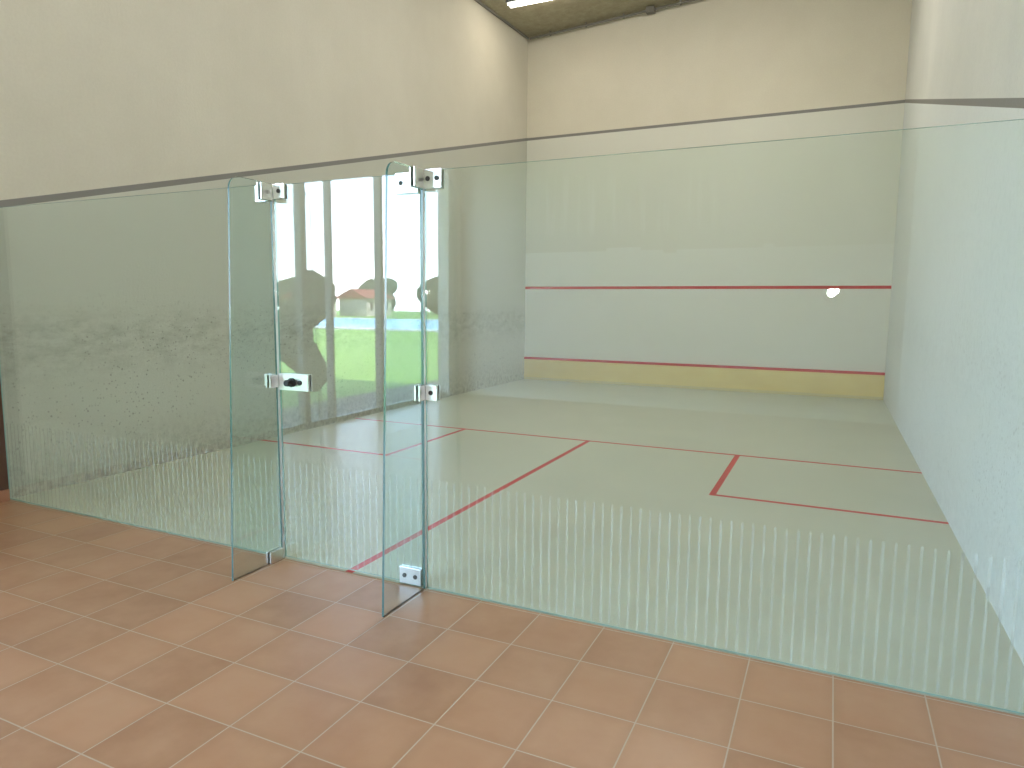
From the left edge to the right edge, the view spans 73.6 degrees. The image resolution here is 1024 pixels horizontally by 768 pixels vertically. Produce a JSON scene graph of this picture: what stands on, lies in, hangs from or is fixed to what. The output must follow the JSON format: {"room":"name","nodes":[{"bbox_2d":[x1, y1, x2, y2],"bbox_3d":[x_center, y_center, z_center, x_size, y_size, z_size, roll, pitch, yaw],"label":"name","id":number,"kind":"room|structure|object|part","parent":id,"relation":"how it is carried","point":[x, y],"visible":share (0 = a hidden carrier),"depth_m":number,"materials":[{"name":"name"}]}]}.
{"room":"sports hall","nodes":[
{"label":"sports hall","id":0,"kind":"room"},
{"bbox_2d":[0,0,527,498],"bbox_3d":[-3.321,-2.890,5.987,0.200,7.500,17.000,4,7,25],"label":"wall","id":1,"kind":"structure","parent":0,"point":[114,312],"depth_m":6.99,"materials":[{"name":"paint"}]},
{"bbox_2d":[0,382,8,490],"bbox_3d":[-3.809,-0.257,5.003,0.040,2.110,0.080,4,7,25],"label":"trim","id":2,"kind":"structure","parent":1,"relation":"attached to","point":[4,484],"depth_m":5.10,"materials":[{"name":"brown wood"}]},
{"bbox_2d":[0,489,9,502],"bbox_3d":[-3.816,0.837,5.130,0.045,0.088,0.080,4,7,25],"label":"trim","id":3,"kind":"structure","parent":1,"relation":"attached to","point":[4,494],"depth_m":5.13,"materials":[{"name":"tile"}]},
{"bbox_2d":[475,0,528,39],"bbox_3d":[-1.715,-5.846,8.757,0.042,0.524,9.552,4,7,25],"label":"trim","id":4,"kind":"structure","parent":1,"relation":"attached to","point":[477,1],"depth_m":12.01,"materials":[{"name":"grey metal"}]},
{"bbox_2d":[0,379,1023,767],"bbox_3d":[-0.363,0.973,5.034,6.400,0.100,16.600,4,7,25],"label":"floor","id":5,"kind":"structure","parent":0,"point":[806,531],"depth_m":3.48,"materials":[{"name":"paint"}]},
{"bbox_2d":[0,185,265,552],"bbox_3d":[-2.576,-0.122,4.506,2.699,2.151,0.012,4,7,25],"label":"wall panel","id":6,"kind":"object","parent":5,"relation":"on","point":[251,185],"visible":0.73,"depth_m":4.72,"materials":[{"name":"clear glass"}]},
{"bbox_2d":[228,176,285,580],"bbox_3d":[-1.463,-0.027,3.792,0.133,2.155,0.407,4,7,25],"label":"glass fin","id":7,"kind":"object","parent":5,"relation":"on","point":[263,191],"visible":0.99,"depth_m":3.86,"materials":[{"name":"glass"}]},
{"bbox_2d":[273,172,422,585],"bbox_3d":[-0.906,-0.015,3.707,0.953,2.144,0.092,4,7,25],"label":"door","id":8,"kind":"structure","parent":5,"relation":"on","point":[409,574],"depth_m":3.78,"materials":[{"name":"glass"}]},
{"bbox_3d":[-1.253,-0.006,3.848,0.052,0.052,0.052,4,7,25],"label":"knob","id":9,"kind":"part","parent":8,"relation":"part of","materials":[{"name":"metal"}]},
{"bbox_2d":[382,161,444,616],"bbox_3d":[-0.483,0.032,3.338,0.133,2.160,0.407,4,7,25],"label":"glass fin","id":10,"kind":"object","parent":5,"relation":"on","point":[433,178],"visible":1,"depth_m":3.41,"materials":[{"name":"glass"}]},
{"bbox_3d":[-0.534,0.034,3.342,0.012,2.155,0.371,4,7,25],"label":"pane","id":11,"kind":"part","parent":10,"relation":"part of","materials":[{"name":"clear glass"}]},
{"bbox_2d":[425,119,1023,713],"bbox_3d":[0.777,0.089,2.954,2.684,2.151,0.012,4,7,25],"label":"wall panel","id":12,"kind":"object","parent":5,"relation":"on","point":[1015,119],"visible":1,"depth_m":3.10,"materials":[{"name":"clear glass"}]},
{"bbox_2d":[479,0,685,37],"bbox_3d":[-0.307,-5.497,4.276,6.400,1.514,16.600,4,7,25],"label":"ceiling","id":13,"kind":"structure","parent":0,"point":[540,18],"depth_m":11.94,"materials":[{"name":"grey concrete"}]},
{"bbox_2d":[506,0,549,7],"bbox_3d":[0.519,-6.212,10.971,1.300,0.119,0.180,4,7,25],"label":"lamp","id":14,"kind":"object","parent":13,"relation":"attached to","point":[512,3],"visible":1,"depth_m":11.12,"materials":[{"name":"white"}]},
{"bbox_2d":[529,0,696,39],"bbox_3d":[2.059,-6.524,12.111,3.802,0.280,0.120,4,7,25],"label":"conduit","id":15,"kind":"object","parent":13,"relation":"attached to","point":[649,10],"visible":1,"depth_m":12.13,"materials":[{"name":"grey metal"}]},
{"bbox_2d":[525,0,911,396],"bbox_3d":[3.223,-3.557,12.166,6.400,7.500,0.200,4,7,25],"label":"wall","id":16,"kind":"structure","parent":0,"point":[773,254],"depth_m":11.88,"materials":[{"name":"paint"}]},
{"bbox_2d":[524,357,884,399],"bbox_3d":[3.144,-0.144,12.460,6.392,0.450,0.031,4,7,25],"label":"board","id":17,"kind":"object","parent":16,"relation":"attached to","point":[789,381],"visible":1,"depth_m":12.23,"materials":[{"name":"yellow paint"}]},
{"bbox_2d":[883,0,1023,664],"bbox_3d":[2.659,-2.514,3.219,0.200,7.500,17.000,4,7,25],"label":"wall","id":18,"kind":"structure","parent":0,"point":[954,383],"depth_m":4.65,"materials":[{"name":"paint"}]}
]}

